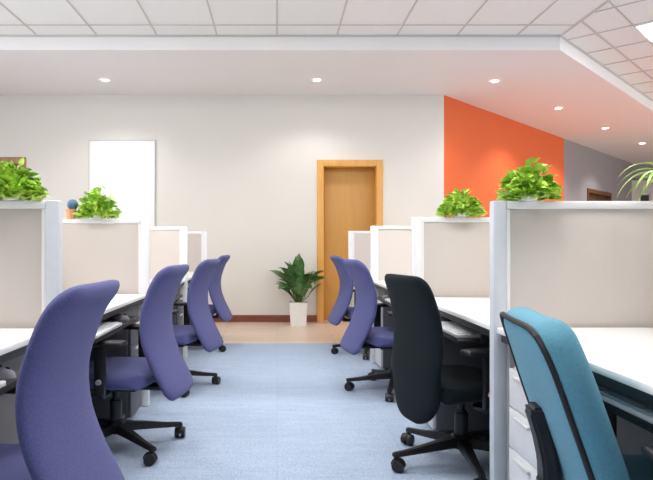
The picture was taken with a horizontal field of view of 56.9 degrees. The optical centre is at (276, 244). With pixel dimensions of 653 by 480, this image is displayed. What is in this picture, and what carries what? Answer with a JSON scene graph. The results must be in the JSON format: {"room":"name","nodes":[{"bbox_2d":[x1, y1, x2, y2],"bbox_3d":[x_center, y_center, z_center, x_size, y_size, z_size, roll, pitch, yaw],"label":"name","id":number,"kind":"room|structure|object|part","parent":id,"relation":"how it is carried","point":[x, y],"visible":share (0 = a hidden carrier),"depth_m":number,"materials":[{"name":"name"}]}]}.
{"room":"open-plan office","nodes":[
{"label":"open-plan office","id":0,"kind":"room"},
{"bbox_2d":[0,95,443,314],"bbox_3d":[-1.215,-0.475,7.950,6.770,2.950,0.300,0,0,0],"label":"wall","id":1,"kind":"structure","parent":0,"point":[241,170],"depth_m":7.80,"materials":[{"name":"paint"}]},
{"bbox_2d":[0,157,25,200],"bbox_3d":[-3.700,-0.070,7.890,0.880,2.140,0.220,0,0,0],"label":"door","id":2,"kind":"structure","parent":1,"relation":"in","point":[15,160],"depth_m":7.78,"materials":[{"name":"beige wood"}]},
{"bbox_3d":[-3.700,-0.070,7.890,0.880,2.140,0.220,0,0,0],"label":"frame","id":3,"kind":"part","parent":2,"relation":"part of","materials":[{"name":"beige wood"}]},
{"bbox_2d":[89,140,155,226],"bbox_3d":[-2.010,-0.305,7.786,0.864,2.114,0.028,0,0,0],"label":"whiteboard","id":4,"kind":"object","parent":1,"relation":"attached to","point":[126,169],"visible":0.52,"depth_m":7.78,"materials":[{"name":"metal"}]},
{"bbox_2d":[213,315,316,321],"bbox_3d":[-1.215,0.955,7.791,6.770,0.090,0.018,0,0,0],"label":"baseboard","id":5,"kind":"structure","parent":1,"relation":"attached to","point":[235,318],"depth_m":7.78,"materials":[{"name":"red wood"}]},
{"bbox_2d":[0,35,652,101],"bbox_3d":[4.460,-2.090,9.004,18.746,0.019,3.664,0,0,-29],"label":"trim","id":6,"kind":"structure","parent":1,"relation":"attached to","point":[561,36],"depth_m":5.99,"materials":[{"name":"grey paint"}]},
{"bbox_2d":[317,160,382,321],"bbox_3d":[0.948,-0.052,7.890,0.855,2.105,0.220,0,0,0],"label":"door","id":7,"kind":"structure","parent":1,"relation":"in","point":[349,192],"depth_m":7.95,"materials":[{"name":"brown wood"}]},
{"bbox_2d":[215,320,347,342],"bbox_3d":[3.950,1.050,5.754,17.100,0.100,18.707,0,0,0],"label":"floor","id":8,"kind":"structure","parent":0,"point":[230,332],"depth_m":6.86,"materials":[{"name":"brown wood"}]},
{"bbox_2d":[188,231,206,271],"bbox_3d":[-1.147,0.422,6.782,0.715,1.156,0.045,0,0,0],"label":"partition panel","id":9,"kind":"object","parent":8,"relation":"on","point":[197,240],"visible":0.18,"depth_m":6.77,"materials":[{"name":"beige fabric"}]},
{"bbox_3d":[-1.173,0.398,6.782,0.665,1.105,0.039,0,0,0],"label":"panel frame","id":10,"kind":"part","parent":9,"relation":"part of","materials":[{"name":"beige fabric"}]},
{"bbox_3d":[-0.815,0.422,6.782,0.050,1.156,0.045,0,0,0],"label":"post","id":11,"kind":"part","parent":9,"relation":"part of","materials":[{"name":"white metal"}]},
{"bbox_2d":[269,254,326,325],"bbox_3d":[0.269,0.552,7.454,0.756,0.895,0.593,0,0,0],"label":"potted plant","id":12,"kind":"object","parent":8,"relation":"on","point":[294,276],"visible":1,"depth_m":7.40,"materials":[{"name":"green plant"}]},
{"bbox_3d":[0.265,0.855,7.500,0.224,0.290,0.224,0,0,0],"label":"planter","id":13,"kind":"part","parent":12,"relation":"part of","materials":[{"name":"white ceramic"}]},
{"bbox_2d":[351,287,354,306],"bbox_3d":[1.029,0.709,6.394,0.462,0.570,0.275,0,0,0],"label":"drawer pedestal","id":14,"kind":"object","parent":8,"relation":"on","point":[352,299],"visible":0.12,"depth_m":6.35,"materials":[{"name":"grey metal"}]},
{"bbox_2d":[348,231,369,324],"bbox_3d":[1.147,0.422,6.643,0.715,1.156,0.045,0,0,0],"label":"partition panel","id":15,"kind":"object","parent":8,"relation":"on","point":[358,241],"visible":0.18,"depth_m":6.63,"materials":[{"name":"beige fabric"}]},
{"bbox_3d":[0.815,0.422,6.643,0.050,1.156,0.045,0,0,0],"label":"post","id":16,"kind":"part","parent":15,"relation":"part of","materials":[{"name":"white metal"}]},
{"bbox_3d":[1.173,0.398,6.643,0.665,1.105,0.039,0,0,0],"label":"panel frame","id":17,"kind":"part","parent":15,"relation":"part of","materials":[{"name":"beige fabric"}]},
{"bbox_2d":[97,343,489,479],"bbox_3d":[3.950,0.997,1.230,17.100,0.006,9.660,0,0,0],"label":"floor","id":18,"kind":"structure","parent":0,"point":[276,411],"depth_m":3.27,"materials":[{"name":"blue carpet"}]},
{"bbox_2d":[0,328,33,394],"bbox_3d":[-1.130,0.647,1.393,0.740,0.694,1.546,0,0,0],"label":"office desk","id":19,"kind":"object","parent":18,"relation":"on","point":[14,342],"visible":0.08,"depth_m":1.87,"materials":[{"name":"white laminate"}]},
{"bbox_2d":[0,380,5,387],"bbox_3d":[-0.830,0.392,1.500,0.120,0.022,0.420,0,0,0],"label":"keyboard","id":20,"kind":"object","parent":19,"relation":"on","point":[2,382],"visible":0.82,"depth_m":1.69,"materials":[{"name":"white plastic"}]},
{"bbox_2d":[0,366,16,379],"bbox_3d":[-0.840,0.386,1.821,0.100,0.034,0.058,0,0,0],"label":"mouse","id":21,"kind":"object","parent":19,"relation":"on","point":[5,372],"visible":1,"depth_m":1.81,"materials":[{"name":"black plastic"}]},
{"bbox_2d":[0,375,17,394],"bbox_3d":[-0.930,0.405,1.553,0.340,0.020,0.626,0,0,0],"label":"keyboard tray","id":22,"kind":"object","parent":19,"relation":"on","point":[10,383],"depth_m":1.72,"materials":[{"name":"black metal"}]},
{"bbox_2d":[0,200,61,443],"bbox_3d":[-1.147,0.416,2.192,0.715,1.156,0.045,0,0,0],"label":"partition panel","id":23,"kind":"object","parent":18,"relation":"on","point":[30,231],"visible":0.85,"depth_m":2.18,"materials":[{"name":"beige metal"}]},
{"bbox_3d":[-1.173,0.392,2.192,0.665,1.105,0.039,0,0,0],"label":"panel frame","id":24,"kind":"part","parent":23,"relation":"part of","materials":[{"name":"beige fabric"}]},
{"bbox_2d":[0,157,49,200],"bbox_3d":[-0.966,-0.242,2.194,0.244,0.167,0.227,0,0,0],"label":"potted plant","id":25,"kind":"object","parent":23,"relation":"on","point":[14,184],"visible":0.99,"depth_m":2.17,"materials":[{"name":"green plant"}]},
{"bbox_3d":[-0.965,-0.179,2.193,0.082,0.034,0.082,0,0,0],"label":"pot","id":26,"kind":"part","parent":25,"relation":"part of","materials":[{"name":"white ceramic"}]},
{"bbox_3d":[-0.815,0.416,2.192,0.050,1.156,0.045,0,0,0],"label":"post","id":27,"kind":"part","parent":23,"relation":"part of","materials":[{"name":"silver metal"}]},
{"bbox_2d":[0,280,124,479],"bbox_3d":[-0.762,0.546,1.586,0.688,0.897,0.657,0,0,3],"label":"office chair","id":28,"kind":"object","parent":18,"relation":"on","point":[61,437],"visible":1,"depth_m":1.46,"materials":[{"name":"fabric"}]},
{"bbox_3d":[-0.790,0.635,1.565,0.470,0.103,0.480,0,0,3],"label":"seat","id":29,"kind":"part","parent":28,"relation":"part of","materials":[{"name":"purple fabric"}]},
{"bbox_2d":[62,219,149,405],"bbox_3d":[-1.147,0.416,3.712,0.715,1.156,0.045,0,0,0],"label":"partition panel","id":30,"kind":"object","parent":18,"relation":"on","point":[93,250],"visible":0.3,"depth_m":3.70,"materials":[{"name":"beige fabric"}]},
{"bbox_2d":[65,199,77,218],"bbox_3d":[-1.270,-0.223,3.713,0.076,0.121,0.066,0,0,0],"label":"flower pot","id":31,"kind":"object","parent":30,"relation":"on","point":[72,204],"visible":0.99,"depth_m":3.69,"materials":[{"name":"orange ceramic"}]},
{"bbox_3d":[-1.275,-0.192,3.713,0.066,0.060,0.066,0,0,0],"label":"pot","id":32,"kind":"part","parent":31,"relation":"part of","materials":[{"name":"orange ceramic"}]},
{"bbox_2d":[73,186,121,218],"bbox_3d":[-1.115,-0.264,3.720,0.281,0.206,0.251,0,0,-34],"label":"potted plant","id":33,"kind":"object","parent":30,"relation":"on","point":[98,207],"visible":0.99,"depth_m":3.68,"materials":[{"name":"green plant"}]},
{"bbox_3d":[-1.173,0.392,3.712,0.665,1.105,0.039,0,0,0],"label":"panel frame","id":34,"kind":"part","parent":30,"relation":"part of","materials":[{"name":"beige fabric"}]},
{"bbox_3d":[-0.815,0.416,3.712,0.050,1.156,0.045,0,0,0],"label":"post","id":35,"kind":"part","parent":30,"relation":"part of","materials":[{"name":"white metal"}]},
{"bbox_2d":[89,316,141,418],"bbox_3d":[-1.029,0.709,3.463,0.462,0.570,0.275,0,0,0],"label":"drawer pedestal","id":36,"kind":"object","parent":18,"relation":"on","point":[131,401],"visible":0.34,"depth_m":3.33,"materials":[{"name":"grey metal"}]},
{"bbox_3d":[-0.820,0.631,3.463,0.020,0.135,0.263,0,0,0],"label":"drawer","id":37,"kind":"part","parent":36,"relation":"part of","materials":[{"name":"grey metal"}]},
{"bbox_3d":[-0.820,0.494,3.463,0.020,0.130,0.263,0,0,0],"label":"drawer","id":38,"kind":"part","parent":36,"relation":"part of","materials":[{"name":"grey metal"}]},
{"bbox_3d":[-0.820,0.832,3.463,0.020,0.255,0.263,0,0,0],"label":"drawer","id":39,"kind":"part","parent":36,"relation":"part of","materials":[{"name":"grey metal"}]},
{"bbox_2d":[93,294,145,343],"bbox_3d":[-1.130,0.647,2.953,0.740,0.694,1.467,0,0,0],"label":"office desk","id":40,"kind":"object","parent":18,"relation":"on","point":[119,303],"visible":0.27,"depth_m":3.16,"materials":[{"name":"white laminate"}]},
{"bbox_2d":[95,322,121,338],"bbox_3d":[-0.830,0.392,2.779,0.120,0.022,0.420,0,0,0],"label":"keyboard","id":41,"kind":"object","parent":40,"relation":"on","point":[104,327],"visible":0.51,"depth_m":2.81,"materials":[{"name":"white plastic"}]},
{"bbox_2d":[93,318,136,343],"bbox_3d":[-0.930,0.405,2.894,0.340,0.020,0.750,0,0,0],"label":"keyboard tray","id":42,"kind":"object","parent":40,"relation":"on","point":[126,323],"depth_m":2.95,"materials":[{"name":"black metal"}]},
{"bbox_2d":[111,314,129,320],"bbox_3d":[-0.840,0.386,3.224,0.100,0.034,0.058,0,0,0],"label":"mouse","id":43,"kind":"object","parent":40,"relation":"on","point":[119,317],"visible":1,"depth_m":3.20,"materials":[{"name":"black plastic"}]},
{"bbox_2d":[89,264,192,465],"bbox_3d":[-0.784,0.545,2.944,0.713,0.898,0.668,0,0,8],"label":"office chair","id":44,"kind":"object","parent":18,"relation":"on","point":[160,359],"visible":0.78,"depth_m":2.79,"materials":[{"name":"purple fabric"}]},
{"bbox_3d":[-0.782,0.572,2.712,0.052,0.252,0.110,0,0,8],"label":"armrest","id":45,"kind":"part","parent":44,"relation":"part of","materials":[{"name":"black plastic"}]},
{"bbox_3d":[-0.800,0.635,2.941,0.470,0.103,0.480,0,0,8],"label":"seat","id":46,"kind":"part","parent":44,"relation":"part of","materials":[{"name":"purple fabric"}]},
{"bbox_3d":[-0.719,0.572,3.157,0.052,0.252,0.110,0,0,8],"label":"armrest","id":47,"kind":"part","parent":44,"relation":"part of","materials":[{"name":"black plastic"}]},
{"bbox_3d":[-0.518,0.406,2.902,0.175,0.621,0.394,0,0,8],"label":"backrest","id":48,"kind":"part","parent":44,"relation":"part of","materials":[{"name":"purple fabric"}]},
{"bbox_2d":[150,279,185,300],"bbox_3d":[-1.130,0.647,4.497,0.740,0.694,1.517,0,0,0],"label":"office desk","id":49,"kind":"object","parent":18,"relation":"on","point":[183,280],"visible":0.1,"depth_m":5.03,"materials":[{"name":"white laminate"}]},
{"bbox_2d":[150,227,187,357],"bbox_3d":[-1.147,0.416,5.282,0.715,1.156,0.045,0,0,0],"label":"partition panel","id":50,"kind":"object","parent":18,"relation":"on","point":[168,245],"visible":0.23,"depth_m":5.27,"materials":[{"name":"beige fabric"}]},
{"bbox_3d":[-1.173,0.392,5.282,0.665,1.105,0.039,0,0,0],"label":"panel frame","id":51,"kind":"part","parent":50,"relation":"part of","materials":[{"name":"beige fabric"}]},
{"bbox_3d":[-0.815,0.416,5.282,0.050,1.156,0.045,0,0,0],"label":"post","id":52,"kind":"part","parent":50,"relation":"part of","materials":[{"name":"white metal"}]},
{"bbox_2d":[172,294,182,355],"bbox_3d":[-1.029,0.709,5.034,0.462,0.570,0.275,0,0,0],"label":"drawer pedestal","id":53,"kind":"object","parent":18,"relation":"on","point":[177,319],"visible":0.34,"depth_m":4.99,"materials":[{"name":"grey metal"}]},
{"bbox_3d":[-0.820,0.494,5.034,0.020,0.130,0.263,0,0,0],"label":"drawer","id":54,"kind":"part","parent":53,"relation":"part of","materials":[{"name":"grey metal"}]},
{"bbox_3d":[-0.820,0.631,5.034,0.020,0.135,0.263,0,0,0],"label":"drawer","id":55,"kind":"part","parent":53,"relation":"part of","materials":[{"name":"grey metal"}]},
{"bbox_2d":[188,272,193,282],"bbox_3d":[-1.130,0.647,6.032,0.740,0.694,1.447,0,0,0],"label":"office desk","id":56,"kind":"object","parent":18,"relation":"on","point":[190,274],"visible":0.02,"depth_m":5.81,"materials":[{"name":"white laminate"}]},
{"bbox_2d":[172,259,222,396],"bbox_3d":[-0.742,0.545,4.222,0.705,0.898,0.656,0,0,10],"label":"office chair","id":57,"kind":"object","parent":18,"relation":"on","point":[196,310],"visible":0.7,"depth_m":4.06,"materials":[{"name":"purple fabric"}]},
{"bbox_3d":[-0.765,0.635,4.202,0.470,0.103,0.480,0,0,10],"label":"seat","id":58,"kind":"part","parent":57,"relation":"part of","materials":[{"name":"purple fabric"}]},
{"bbox_3d":[-0.676,0.572,4.415,0.052,0.252,0.110,0,0,10],"label":"armrest","id":59,"kind":"part","parent":57,"relation":"part of","materials":[{"name":"black plastic"}]},
{"bbox_3d":[-0.485,0.406,4.152,0.175,0.621,0.394,0,0,10],"label":"backrest","id":60,"kind":"part","parent":57,"relation":"part of","materials":[{"name":"purple fabric"}]},
{"bbox_2d":[190,255,231,351],"bbox_3d":[-0.791,0.545,5.716,0.700,0.898,0.653,0,0,7],"label":"office chair","id":61,"kind":"object","parent":18,"relation":"on","point":[219,307],"visible":0.38,"depth_m":5.59,"materials":[{"name":"purple fabric"}]},
{"bbox_3d":[-0.810,0.635,5.741,0.470,0.103,0.480,0,0,7],"label":"seat","id":62,"kind":"part","parent":61,"relation":"part of","materials":[{"name":"purple fabric"}]},
{"bbox_3d":[-0.528,0.406,5.707,0.175,0.621,0.394,0,0,7],"label":"backrest","id":63,"kind":"part","parent":61,"relation":"part of","materials":[{"name":"purple fabric"}]},
{"bbox_2d":[328,255,368,359],"bbox_3d":[0.807,0.546,5.503,0.656,0.897,0.669,0,0,-7],"label":"office chair","id":64,"kind":"object","parent":18,"relation":"on","point":[341,309],"visible":0.48,"depth_m":5.36,"materials":[{"name":"purple fabric"}]},
{"bbox_3d":[0.568,0.406,5.467,0.175,0.621,0.394,0,0,-7],"label":"backrest","id":65,"kind":"part","parent":64,"relation":"part of","materials":[{"name":"purple fabric"}]},
{"bbox_3d":[0.850,0.635,5.501,0.470,0.103,0.480,0,0,-7],"label":"seat","id":66,"kind":"part","parent":64,"relation":"part of","materials":[{"name":"purple fabric"}]},
{"bbox_2d":[340,259,393,401],"bbox_3d":[0.784,0.546,4.115,0.675,0.897,0.662,0,0,-9],"label":"office chair","id":67,"kind":"object","parent":18,"relation":"on","point":[367,311],"visible":0.7,"depth_m":3.97,"materials":[{"name":"purple fabric"}]},
{"bbox_3d":[0.539,0.406,4.057,0.175,0.621,0.394,0,0,-9],"label":"backrest","id":68,"kind":"part","parent":67,"relation":"part of","materials":[{"name":"purple fabric"}]},
{"bbox_3d":[0.735,0.572,4.316,0.052,0.252,0.110,0,0,-9],"label":"armrest","id":69,"kind":"part","parent":67,"relation":"part of","materials":[{"name":"black plastic"}]},
{"bbox_3d":[0.820,0.635,4.102,0.470,0.103,0.480,0,0,-9],"label":"seat","id":70,"kind":"part","parent":67,"relation":"part of","materials":[{"name":"purple fabric"}]},
{"bbox_2d":[373,281,390,306],"bbox_3d":[1.130,0.647,4.287,0.740,0.694,1.517,0,0,0],"label":"office desk","id":71,"kind":"object","parent":18,"relation":"on","point":[381,285],"visible":0.06,"depth_m":4.57,"materials":[{"name":"white laminate"}]},
{"bbox_2d":[377,297,390,306],"bbox_3d":[0.930,0.405,4.204,0.340,0.020,0.750,0,0,0],"label":"keyboard tray","id":72,"kind":"object","parent":71,"relation":"on","point":[380,299],"depth_m":4.28,"materials":[{"name":"black metal"}]},
{"bbox_2d":[375,296,393,369],"bbox_3d":[1.029,0.709,4.824,0.462,0.570,0.275,0,0,0],"label":"drawer pedestal","id":73,"kind":"object","parent":18,"relation":"on","point":[382,357],"visible":0.23,"depth_m":4.69,"materials":[{"name":"grey metal"}]},
{"bbox_3d":[0.820,0.832,4.824,0.020,0.255,0.263,0,0,0],"label":"drawer","id":74,"kind":"part","parent":73,"relation":"part of","materials":[{"name":"grey metal"}]},
{"bbox_2d":[370,226,411,362],"bbox_3d":[1.147,0.416,5.072,0.715,1.156,0.045,0,0,0],"label":"partition panel","id":75,"kind":"object","parent":18,"relation":"on","point":[390,246],"visible":0.27,"depth_m":5.06,"materials":[{"name":"beige fabric"}]},
{"bbox_3d":[0.815,0.416,5.072,0.050,1.156,0.045,0,0,0],"label":"post","id":76,"kind":"part","parent":75,"relation":"part of","materials":[{"name":"white metal"}]},
{"bbox_3d":[1.173,0.392,5.072,0.665,1.105,0.039,0,0,0],"label":"panel frame","id":77,"kind":"part","parent":75,"relation":"part of","materials":[{"name":"beige fabric"}]},
{"bbox_2d":[385,274,489,479],"bbox_3d":[0.804,0.562,2.714,0.647,0.863,0.678,0,0,-15],"label":"office chair","id":78,"kind":"object","parent":18,"relation":"on","point":[421,382],"visible":0.88,"depth_m":2.59,"materials":[{"name":"black fabric"}]},
{"bbox_3d":[0.584,0.455,2.653,0.119,0.648,0.421,0,0,-15],"label":"backrest","id":79,"kind":"part","parent":78,"relation":"part of","materials":[{"name":"black fabric"}]},
{"bbox_3d":[0.845,0.635,2.723,0.470,0.103,0.480,0,0,-15],"label":"seat","id":80,"kind":"part","parent":78,"relation":"part of","materials":[{"name":"black fabric"}]},
{"bbox_3d":[0.855,0.572,2.492,0.052,0.252,0.110,0,0,-15],"label":"armrest","id":81,"kind":"part","parent":78,"relation":"part of","materials":[{"name":"black plastic"}]},
{"bbox_2d":[412,217,489,316],"bbox_3d":[1.147,0.416,3.502,0.715,1.156,0.045,0,0,0],"label":"partition panel","id":82,"kind":"object","parent":18,"relation":"on","point":[451,254],"visible":0.22,"depth_m":3.49,"materials":[{"name":"beige fabric"}]},
{"bbox_3d":[0.815,0.416,3.502,0.050,1.156,0.045,0,0,0],"label":"post","id":83,"kind":"part","parent":82,"relation":"part of","materials":[{"name":"white metal"}]},
{"bbox_3d":[1.173,0.392,3.502,0.665,1.105,0.039,0,0,0],"label":"panel frame","id":84,"kind":"part","parent":82,"relation":"part of","materials":[{"name":"beige fabric"}]},
{"bbox_2d":[435,188,487,216],"bbox_3d":[1.076,-0.247,3.499,0.301,0.170,0.228,0,0,0],"label":"potted plant","id":85,"kind":"object","parent":82,"relation":"on","point":[462,205],"visible":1,"depth_m":3.46,"materials":[{"name":"green plant"}]},
{"bbox_2d":[427,336,489,430],"bbox_3d":[1.029,0.709,3.253,0.462,0.570,0.275,0,0,0],"label":"drawer pedestal","id":86,"kind":"object","parent":18,"relation":"on","point":[443,420],"visible":0.06,"depth_m":3.12,"materials":[{"name":"grey metal"}]},
{"bbox_3d":[0.820,0.832,3.253,0.020,0.255,0.263,0,0,0],"label":"drawer","id":87,"kind":"part","parent":86,"relation":"part of","materials":[{"name":"grey metal"}]},
{"bbox_2d":[435,297,489,342],"bbox_3d":[1.130,0.647,2.857,0.740,0.694,1.237,0,0,0],"label":"office desk","id":88,"kind":"object","parent":18,"relation":"on","point":[473,313],"visible":0.18,"depth_m":2.71,"materials":[{"name":"white laminate"}]},
{"bbox_2d":[441,321,479,337],"bbox_3d":[0.830,0.392,2.799,0.120,0.022,0.420,0,0,0],"label":"keyboard","id":89,"kind":"object","parent":88,"relation":"on","point":[452,328],"visible":0.89,"depth_m":2.67,"materials":[{"name":"white plastic"}]},
{"bbox_2d":[443,322,479,342],"bbox_3d":[0.930,0.405,2.837,0.340,0.020,0.597,0,0,0],"label":"keyboard tray","id":90,"kind":"object","parent":88,"relation":"on","point":[458,340],"depth_m":2.56,"materials":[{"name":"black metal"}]},
{"bbox_2d":[490,201,652,479],"bbox_3d":[1.147,0.416,2.212,0.715,1.156,0.045,0,0,0],"label":"partition panel","id":91,"kind":"object","parent":18,"relation":"on","point":[578,264],"visible":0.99,"depth_m":2.20,"materials":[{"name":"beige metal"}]},
{"bbox_3d":[0.815,0.416,2.212,0.050,1.156,0.045,0,0,0],"label":"post","id":92,"kind":"part","parent":91,"relation":"part of","materials":[{"name":"silver metal"}]},
{"bbox_2d":[496,157,562,200],"bbox_3d":[0.930,-0.241,2.213,0.230,0.160,0.229,0,0,0],"label":"potted plant","id":93,"kind":"object","parent":91,"relation":"on","point":[526,184],"visible":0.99,"depth_m":2.17,"materials":[{"name":"green plant"}]},
{"bbox_3d":[0.925,-0.179,2.213,0.082,0.034,0.082,0,0,0],"label":"pot","id":94,"kind":"part","parent":93,"relation":"part of","materials":[{"name":"white ceramic"}]},
{"bbox_2d":[617,162,652,200],"bbox_3d":[1.464,-0.223,2.226,0.415,0.161,0.377,0,0,0],"label":"spider plant","id":95,"kind":"object","parent":91,"relation":"on","point":[649,180],"visible":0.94,"depth_m":2.26,"materials":[{"name":"green plant"}]},
{"bbox_2d":[497,328,652,432],"bbox_3d":[1.150,0.647,1.403,0.700,0.694,1.566,0,0,0],"label":"office desk","id":96,"kind":"object","parent":18,"relation":"on","point":[620,360],"visible":0.56,"depth_m":1.56,"materials":[{"name":"white laminate"}]},
{"bbox_2d":[596,383,652,423],"bbox_3d":[0.895,0.392,1.500,0.120,0.022,0.420,0,0,0],"label":"keyboard","id":97,"kind":"object","parent":96,"relation":"on","point":[634,407],"visible":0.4,"depth_m":1.46,"materials":[{"name":"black plastic"}]},
{"bbox_2d":[602,400,652,432],"bbox_3d":[0.995,0.405,1.563,0.340,0.020,0.646,0,0,0],"label":"keyboard tray","id":98,"kind":"object","parent":96,"relation":"on","point":[615,410],"depth_m":1.40,"materials":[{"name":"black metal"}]},
{"bbox_2d":[499,307,652,479],"bbox_3d":[0.953,0.584,1.489,0.717,0.820,0.675,0,0,9],"label":"office chair","id":99,"kind":"object","parent":18,"relation":"on","point":[574,435],"visible":0.98,"depth_m":1.36,"materials":[{"name":"blue fabric"}]},
{"bbox_3d":[0.961,0.572,1.718,0.052,0.252,0.110,0,0,9],"label":"armrest","id":100,"kind":"part","parent":99,"relation":"part of","materials":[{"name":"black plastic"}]},
{"bbox_3d":[0.975,0.640,1.488,0.470,0.103,0.480,0,0,9],"label":"seat","id":101,"kind":"part","parent":99,"relation":"part of","materials":[{"name":"teal fabric"}]},
{"bbox_2d":[509,367,652,479],"bbox_3d":[1.029,0.709,1.964,0.462,0.570,0.275,0,0,0],"label":"drawer pedestal","id":102,"kind":"object","parent":18,"relation":"on","point":[631,437],"visible":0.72,"depth_m":1.96,"materials":[{"name":"grey metal"}]},
{"bbox_3d":[0.804,0.453,1.974,0.012,0.012,0.115,0,0,0],"label":"drawer handle","id":103,"kind":"part","parent":102,"relation":"part of","materials":[{"name":"metal"}]},
{"bbox_3d":[0.820,0.494,1.964,0.020,0.130,0.263,0,0,0],"label":"drawer","id":104,"kind":"part","parent":102,"relation":"part of","materials":[{"name":"grey metal"}]},
{"bbox_3d":[0.804,0.588,1.974,0.012,0.012,0.115,0,0,0],"label":"drawer handle","id":105,"kind":"part","parent":102,"relation":"part of","materials":[{"name":"metal"}]},
{"bbox_3d":[0.804,0.728,1.974,0.012,0.012,0.115,0,0,0],"label":"drawer handle","id":106,"kind":"part","parent":102,"relation":"part of","materials":[{"name":"metal"}]},
{"bbox_3d":[0.820,0.631,1.964,0.020,0.135,0.263,0,0,0],"label":"drawer","id":107,"kind":"part","parent":102,"relation":"part of","materials":[{"name":"grey metal"}]},
{"bbox_3d":[0.820,0.832,1.964,0.020,0.255,0.263,0,0,0],"label":"drawer","id":108,"kind":"part","parent":102,"relation":"part of","materials":[{"name":"grey metal"}]},
{"bbox_2d":[0,37,652,163],"bbox_3d":[4.034,-2.065,9.748,18.745,0.230,5.414,0,0,-29],"label":"ceiling","id":109,"kind":"structure","parent":0,"point":[537,76],"depth_m":6.82,"materials":[{"name":"paint"}]},
{"bbox_2d":[0,0,652,99],"bbox_3d":[3.950,-2.140,5.804,17.100,0.080,18.807,0,0,0],"label":"ceiling","id":110,"kind":"structure","parent":0,"point":[27,11],"depth_m":5.56,"materials":[{"name":"tile"}]},
{"bbox_2d":[0,0,652,93],"bbox_3d":[3.954,-2.097,6.012,17.108,0.006,19.236,0,0,0],"label":"grid","id":111,"kind":"object","parent":110,"relation":"attached to","point":[555,1],"visible":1,"depth_m":5.71,"materials":[{"name":"grey metal"}]},
{"bbox_2d":[633,21,652,41],"bbox_3d":[4.038,-2.087,5.522,1.200,0.014,0.600,0,0,44],"label":"ceiling light","id":112,"kind":"object","parent":111,"relation":"attached to","point":[645,29],"visible":1,"depth_m":5.80,"materials":[{"name":"white plastic"}]},
{"bbox_2d":[637,23,652,40],"bbox_3d":[4.038,-2.089,5.522,1.160,0.010,0.560,0,0,44],"label":"diffuser","id":113,"kind":"object","parent":112,"relation":"attached to","point":[645,29],"depth_m":5.83,"materials":[{"name":"white plastic"}]},
{"bbox_2d":[444,95,631,216],"bbox_3d":[5.243,-0.475,11.123,0.200,2.950,9.050,0,0,44],"label":"wall","id":114,"kind":"structure","parent":0,"point":[480,145],"depth_m":9.17,"materials":[{"name":"paint"}]},
{"bbox_2d":[587,188,611,200],"bbox_3d":[6.683,-0.065,12.555,0.160,2.130,1.610,0,0,44],"label":"door","id":115,"kind":"structure","parent":114,"relation":"in","point":[592,195],"depth_m":12.51,"materials":[{"name":"brown wood"}]},
{"bbox_2d":[632,180,652,200],"bbox_3d":[10.410,-0.475,14.757,4.180,2.950,0.900,0,0,0],"label":"wall","id":116,"kind":"structure","parent":0,"point":[649,190],"depth_m":15.01,"materials":[{"name":"paint"}]},
{"bbox_2d":[632,164,652,179],"bbox_3d":[9.495,-1.784,14.757,2.070,0.329,0.499,0,0,0],"label":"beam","id":117,"kind":"structure","parent":116,"relation":"attached to","point":[639,166],"depth_m":14.51,"materials":[{"name":"grey paint"}]},
{"bbox_2d":[639,193,650,200],"bbox_3d":[9.200,-0.600,15.035,0.280,1.400,0.065,0,0,0],"label":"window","id":118,"kind":"structure","parent":116,"relation":"in","point":[644,197],"depth_m":15.03,"materials":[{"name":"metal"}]},
{"bbox_3d":[9.200,-0.590,15.032,0.220,1.320,0.010,0,0,0],"label":"pane","id":119,"kind":"part","parent":118,"relation":"part of","materials":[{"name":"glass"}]}
]}

